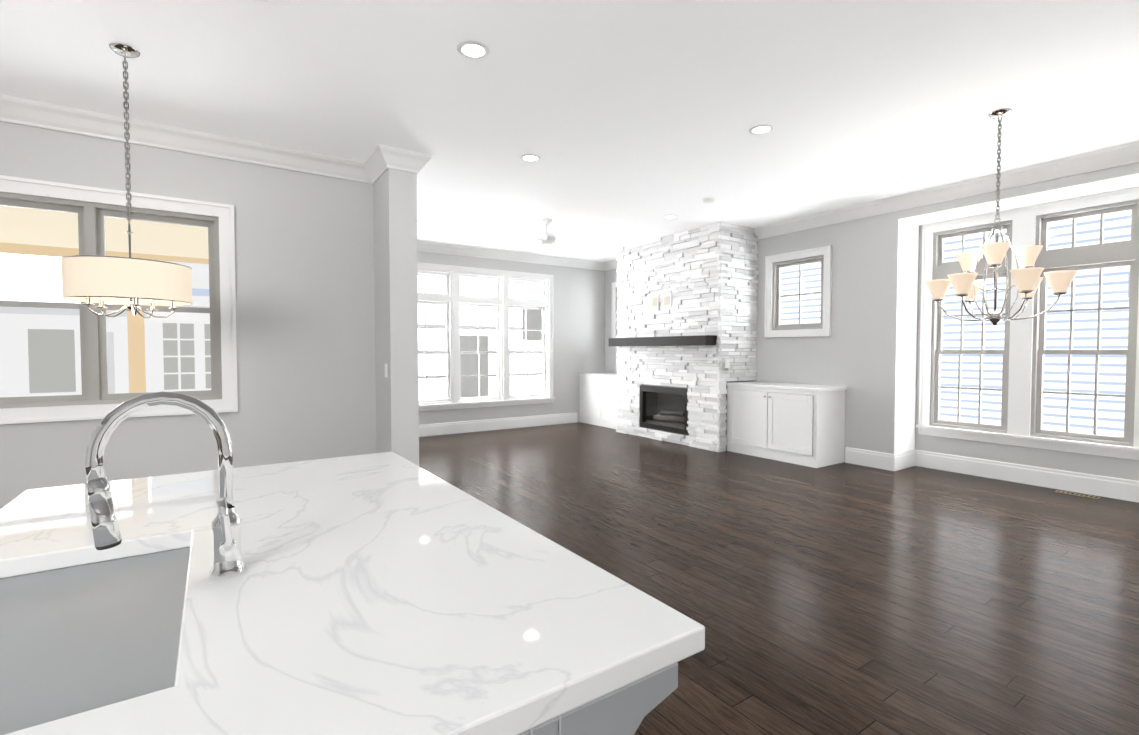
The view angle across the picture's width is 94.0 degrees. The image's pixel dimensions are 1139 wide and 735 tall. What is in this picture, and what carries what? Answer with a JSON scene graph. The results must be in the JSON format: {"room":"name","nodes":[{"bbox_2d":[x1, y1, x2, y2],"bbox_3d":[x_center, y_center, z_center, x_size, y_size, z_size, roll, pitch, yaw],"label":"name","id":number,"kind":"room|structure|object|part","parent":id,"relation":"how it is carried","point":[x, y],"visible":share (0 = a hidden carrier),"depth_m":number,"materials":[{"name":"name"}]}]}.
{"room":"kitchen","nodes":[
{"label":"kitchen","id":0,"kind":"room"},
{"bbox_2d":[0,121,375,508],"bbox_3d":[-4.394,-0.272,3.360,6.080,3.050,0.160,-1,2,-34],"label":"wall","id":1,"kind":"structure","parent":0,"point":[305,302],"depth_m":4.47,"materials":[{"name":"grey paint"}]},
{"bbox_2d":[0,192,221,408],"bbox_3d":[-3.507,-0.459,3.936,1.540,1.470,0.125,-1,2,-34],"label":"kitchen window","id":2,"kind":"structure","parent":1,"relation":"in","point":[93,336],"depth_m":3.92,"materials":[{"name":"grey"}]},
{"bbox_2d":[0,175,237,423],"bbox_3d":[-3.460,-0.457,3.865,1.750,1.680,0.034,-1,2,-34],"label":"window frame","id":3,"kind":"structure","parent":1,"relation":"attached to","point":[228,401],"depth_m":4.08,"materials":[{"name":"white wood"}]},
{"bbox_2d":[0,94,374,183],"bbox_3d":[-4.204,-1.722,3.285,5.800,0.144,0.105,-1,2,-34],"label":"crown molding","id":4,"kind":"structure","parent":1,"relation":"attached to","point":[15,110],"depth_m":4.05,"materials":[{"name":"white wood"}]},
{"bbox_2d":[373,168,418,465],"bbox_3d":[-2.479,-0.357,6.175,0.240,3.050,3.740,-1,2,-34],"label":"wall","id":5,"kind":"structure","parent":0,"point":[396,295],"depth_m":4.64,"materials":[{"name":"grey paint"}]},
{"bbox_2d":[364,144,395,181],"bbox_3d":[-1.654,-1.763,4.612,0.125,0.144,0.505,-1,2,-34],"label":"crown molding","id":6,"kind":"structure","parent":5,"relation":"attached to","point":[376,164],"depth_m":4.54,"materials":[{"name":"white wood"}]},
{"bbox_2d":[400,152,431,173],"bbox_3d":[-2.228,-1.807,6.068,0.105,0.144,3.565,-1,2,-34],"label":"crown molding","id":7,"kind":"structure","parent":5,"relation":"attached to","point":[414,164],"depth_m":4.58,"materials":[{"name":"white wood"}]},
{"bbox_2d":[417,251,604,424],"bbox_3d":[-1.302,-0.447,9.121,5.000,3.050,0.160,-1,2,-34],"label":"wall","id":8,"kind":"structure","parent":0,"point":[579,317],"depth_m":9.84,"materials":[{"name":"grey paint"}]},
{"bbox_2d":[418,268,547,404],"bbox_3d":[-1.514,-0.487,8.947,2.657,2.140,0.150,-1,2,-34],"label":"living room window","id":9,"kind":"structure","parent":8,"relation":"in","point":[452,299],"depth_m":8.97,"materials":[{"name":"white"}]},
{"bbox_2d":[417,262,554,410],"bbox_3d":[-1.467,-0.480,8.878,2.867,2.320,0.057,-1,2,-34],"label":"window frame","id":10,"kind":"structure","parent":8,"relation":"attached to","point":[550,399],"depth_m":9.16,"materials":[{"name":"white wood"}]},
{"bbox_2d":[419,412,576,436],"bbox_3d":[-1.593,0.990,8.862,4.180,0.191,0.018,-1,2,-34],"label":"baseboard","id":11,"kind":"structure","parent":8,"relation":"attached to","point":[563,418],"depth_m":9.06,"materials":[{"name":"white wood"}]},
{"bbox_2d":[417,240,603,269],"bbox_3d":[-1.294,-1.894,8.922,4.840,0.144,0.105,-1,2,-34],"label":"crown molding","id":12,"kind":"structure","parent":8,"relation":"attached to","point":[425,246],"depth_m":9.05,"materials":[{"name":"white"}]},
{"bbox_2d":[0,0,1138,261],"bbox_3d":[-0.578,-1.722,2.783,11.820,0.355,11.420,-1,2,-34],"label":"ceiling","id":13,"kind":"structure","parent":0,"point":[630,122],"depth_m":3.46,"materials":[{"name":"white paint"}]},
{"bbox_2d":[61,43,192,318],"bbox_3d":[-2.504,-1.035,3.016,0.572,1.501,0.572,-1,2,-34],"label":"drum pendant light","id":14,"kind":"object","parent":13,"relation":"hanging from","point":[130,283],"visible":1,"depth_m":2.87,"materials":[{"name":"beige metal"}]},
{"bbox_3d":[-2.504,-0.477,3.033,0.572,0.214,0.572,-1,2,-34],"label":"lamp shade","id":15,"kind":"part","parent":14,"relation":"part of","materials":[{"name":"beige fabric"}]},
{"bbox_2d":[417,222,428,224],"bbox_3d":[-1.966,-1.907,7.087,0.184,0.006,0.184,-1,2,-34],"label":"recessed light","id":16,"kind":"object","parent":13,"relation":"in","point":[421,223],"visible":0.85,"depth_m":7.08,"materials":[{"name":"white"}]},
{"bbox_2d":[457,41,489,59],"bbox_3d":[-0.543,-1.782,2.998,0.184,0.006,0.184,-1,2,-34],"label":"recessed light","id":17,"kind":"object","parent":13,"relation":"in","point":[475,50],"visible":1,"depth_m":2.99,"materials":[{"name":"white plastic"}]},
{"bbox_2d":[520,154,540,161],"bbox_3d":[-0.344,-1.833,4.673,0.184,0.006,0.184,-1,2,-34],"label":"recessed light","id":18,"kind":"object","parent":13,"relation":"in","point":[530,157],"visible":1,"depth_m":4.66,"materials":[{"name":"white"}]},
{"bbox_2d":[494,218,592,251],"bbox_3d":[-0.293,-1.698,6.915,1.289,0.413,1.281,-1,2,-34],"label":"ceiling fan","id":19,"kind":"object","parent":13,"relation":"hanging from","point":[546,240],"visible":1,"depth_m":6.81,"materials":[{"name":"white"}]},
{"bbox_2d":[703,198,714,203],"bbox_3d":[1.560,-1.859,5.964,0.132,0.033,0.132,-1,2,-34],"label":"smoke detector","id":20,"kind":"object","parent":13,"relation":"attached to","point":[708,200],"visible":1,"depth_m":5.92,"materials":[{"name":"white plastic"}]},
{"bbox_2d":[749,124,773,134],"bbox_3d":[1.470,-1.815,4.072,0.184,0.006,0.184,-1,2,-34],"label":"recessed light","id":21,"kind":"object","parent":13,"relation":"in","point":[761,129],"visible":1,"depth_m":4.07,"materials":[{"name":"white"}]},
{"bbox_2d":[925,108,1077,325],"bbox_3d":[3.063,-1.053,3.804,0.831,1.514,0.831,-1,2,-34],"label":"dining chandelier","id":22,"kind":"object","parent":13,"relation":"hanging from","point":[1027,279],"visible":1,"depth_m":3.74,"materials":[{"name":"beige glass"}]},
{"bbox_2d":[419,422,1138,734],"bbox_3d":[-0.578,1.329,2.876,11.820,0.120,11.420,-1,2,-34],"label":"floor","id":23,"kind":"structure","parent":0,"point":[843,598],"depth_m":3.21,"materials":[{"name":"brown wood"}]},
{"bbox_2d":[579,373,602,426],"bbox_3d":[0.636,0.612,9.909,0.615,0.885,0.740,-1,2,-34],"label":"base cabinet","id":24,"kind":"object","parent":23,"relation":"on","point":[598,396],"depth_m":9.72,"materials":[{"name":"white wood"}]},
{"bbox_2d":[583,373,616,376],"bbox_3d":[0.805,0.159,9.646,0.612,0.037,1.342,-1,2,-34],"label":"countertop","id":25,"kind":"structure","parent":24,"relation":"on","point":[584,374],"depth_m":9.64,"materials":[{"name":"white stone"}]},
{"bbox_2d":[504,651,691,734],"bbox_3d":[-0.793,0.882,1.238,1.146,0.874,1.776,-1,2,-34],"label":"kitchen island","id":26,"kind":"object","parent":23,"relation":"on","point":[619,709],"depth_m":0.75,"materials":[{"name":"grey"}]},
{"bbox_2d":[0,452,704,734],"bbox_3d":[-0.755,0.423,1.272,1.150,0.040,1.780,-1,2,-34],"label":"island countertop","id":27,"kind":"structure","parent":26,"relation":"on","point":[370,594],"depth_m":0.92,"materials":[{"name":"white stone"}]},
{"bbox_2d":[85,391,245,578],"bbox_3d":[-0.741,0.229,0.984,0.240,0.365,0.110,-1,2,-34],"label":"faucet","id":28,"kind":"object","parent":27,"relation":"on","point":[228,563],"depth_m":0.99,"materials":[{"name":"silver metal"}]},
{"bbox_2d":[603,377,617,428],"bbox_3d":[0.972,0.627,9.409,0.615,0.885,0.740,-1,2,-34],"label":"base cabinet","id":29,"kind":"object","parent":23,"relation":"on","point":[610,396],"depth_m":9.27,"materials":[{"name":"white wood"}]},
{"bbox_2d":[609,222,758,451],"bbox_3d":[1.631,-0.414,8.070,0.977,3.048,2.196,-1,2,-34],"label":"fireplace","id":30,"kind":"object","parent":23,"relation":"on","point":[684,342],"visible":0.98,"depth_m":7.53,"materials":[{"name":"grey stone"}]},
{"bbox_2d":[727,385,846,467],"bbox_3d":[2.723,0.707,6.803,0.615,0.885,1.286,-1,2,-34],"label":"base cabinet","id":31,"kind":"object","parent":23,"relation":"on","point":[800,424],"depth_m":6.42,"materials":[{"name":"white wood"}]},
{"bbox_2d":[727,381,846,392],"bbox_3d":[2.730,0.246,6.782,0.612,0.037,1.306,-1,2,-34],"label":"countertop","id":32,"kind":"structure","parent":31,"relation":"on","point":[770,385],"depth_m":6.52,"materials":[{"name":"white stone"}]},
{"bbox_2d":[1055,490,1100,498],"bbox_3d":[4.776,1.201,5.000,0.100,0.005,0.300,-1,2,-34],"label":"floor vent","id":33,"kind":"object","parent":23,"relation":"in","point":[1078,494],"visible":0.98,"depth_m":4.99,"materials":[{"name":"gold metal"}]},
{"bbox_2d":[605,162,1138,461],"bbox_3d":[3.846,-0.346,5.799,0.160,3.050,11.420,-1,2,-34],"label":"wall","id":34,"kind":"structure","parent":0,"point":[854,353],"depth_m":6.30,"materials":[{"name":"grey paint"}]},
{"bbox_2d":[604,259,617,269],"bbox_3d":[1.048,-1.917,9.679,0.105,0.144,1.220,-1,2,-34],"label":"crown molding","id":35,"kind":"structure","parent":34,"relation":"attached to","point":[612,264],"depth_m":10.06,"materials":[{"name":"white"}]},
{"bbox_2d":[611,282,617,337],"bbox_3d":[1.072,-1.031,9.735,0.034,1.110,0.930,-1,2,-34],"label":"window frame","id":36,"kind":"structure","parent":34,"relation":"attached to","point":[613,316],"depth_m":10.07,"materials":[{"name":"white wood"}]},
{"bbox_2d":[616,287,618,334],"bbox_3d":[1.142,-1.032,9.782,0.125,0.920,0.740,-1,2,-34],"label":"window","id":37,"kind":"structure","parent":34,"relation":"in","point":[616,309],"depth_m":10.04,"materials":[{"name":"grey"}]},
{"bbox_2d":[772,255,823,329],"bbox_3d":[3.027,-0.947,6.978,0.125,0.920,0.740,-1,2,-34],"label":"window","id":38,"kind":"structure","parent":34,"relation":"in","point":[777,296],"depth_m":7.03,"materials":[{"name":"grey"}]},
{"bbox_2d":[764,245,831,337],"bbox_3d":[2.957,-0.946,6.930,0.034,1.110,0.930,-1,2,-34],"label":"window frame","id":39,"kind":"structure","parent":34,"relation":"attached to","point":[826,251],"depth_m":6.84,"materials":[{"name":"white wood"}]},
{"bbox_2d":[845,447,898,470],"bbox_3d":[3.498,1.071,6.200,0.018,0.191,0.558,-1,2,-34],"label":"baseboard","id":40,"kind":"structure","parent":34,"relation":"attached to","point":[875,459],"depth_m":6.16,"materials":[{"name":"white"}]},
{"bbox_2d":[899,449,914,469],"bbox_3d":[3.852,1.074,6.112,0.450,0.191,0.018,-1,2,-34],"label":"baseboard","id":41,"kind":"structure","parent":34,"relation":"attached to","point":[907,458],"depth_m":6.13,"materials":[{"name":"white"}]},
{"bbox_2d":[754,141,1138,238],"bbox_3d":[4.673,-1.753,4.286,0.105,0.144,7.500,-1,2,-34],"label":"crown molding","id":42,"kind":"structure","parent":34,"relation":"attached to","point":[1124,154],"depth_m":5.29,"materials":[{"name":"white wood"}]},
{"bbox_2d":[915,187,1138,480],"bbox_3d":[4.897,-0.268,5.133,0.160,2.935,3.060,-1,2,-34],"label":"wall","id":43,"kind":"structure","parent":0,"point":[1122,468],"depth_m":5.48,"materials":[{"name":"grey paint"}]},
{"bbox_2d":[915,449,1138,502],"bbox_3d":[4.823,1.104,5.125,0.018,0.191,2.740,-1,2,-34],"label":"baseboard","id":44,"kind":"structure","parent":43,"relation":"attached to","point":[1108,487],"depth_m":5.34,"materials":[{"name":"white"}]},
{"bbox_2d":[916,187,1138,459],"bbox_3d":[4.832,-0.388,5.032,0.057,2.420,2.770,-1,2,-34],"label":"window frame","id":45,"kind":"structure","parent":43,"relation":"attached to","point":[1099,449],"depth_m":5.63,"materials":[{"name":"white wood"}]},
{"bbox_2d":[930,199,1138,447],"bbox_3d":[4.900,-0.394,5.077,0.152,2.210,2.530,-1,2,-34],"label":"bay window","id":46,"kind":"structure","parent":43,"relation":"in","point":[1024,351],"depth_m":5.34,"materials":[{"name":"grey"}]},
{"bbox_3d":[4.689,-0.264,4.994,0.340,2.935,3.060,-1,2,-34],"label":"wall","id":47,"kind":"structure","parent":0,"visible":0},
{"bbox_2d":[894,173,1138,452],"bbox_3d":[4.611,-0.302,4.940,0.470,2.615,2.740,-1,2,-34],"label":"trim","id":48,"kind":"structure","parent":47,"relation":"attached to","point":[906,314],"depth_m":5.98,"materials":[{"name":"white wood"}]},
{"label":"outside","id":49,"kind":"structure","parent":0,"visible":0},
{"bbox_2d":[0,205,210,396],"bbox_3d":[-4.651,-1.539,4.728,4.900,6.500,2.420,-1,2,-34],"label":"window glass","id":50,"kind":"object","parent":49,"point":[34,383],"depth_m":5.51,"materials":[{"name":"clear glass"}]},
{"bbox_2d":[418,274,542,399],"bbox_3d":[-2.958,-1.993,11.432,9.000,7.000,0.080,-1,2,-34],"label":"window glass","id":51,"kind":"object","parent":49,"point":[437,283],"depth_m":12.07,"materials":[{"name":"clear glass"}]},
{"bbox_2d":[780,210,1131,436],"bbox_3d":[6.026,-1.135,7.902,0.050,5.500,14.000,-1,2,-34],"label":"window glass","id":52,"kind":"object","parent":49,"point":[1079,365],"depth_m":7.16,"materials":[{"name":"clear glass"}]}
]}

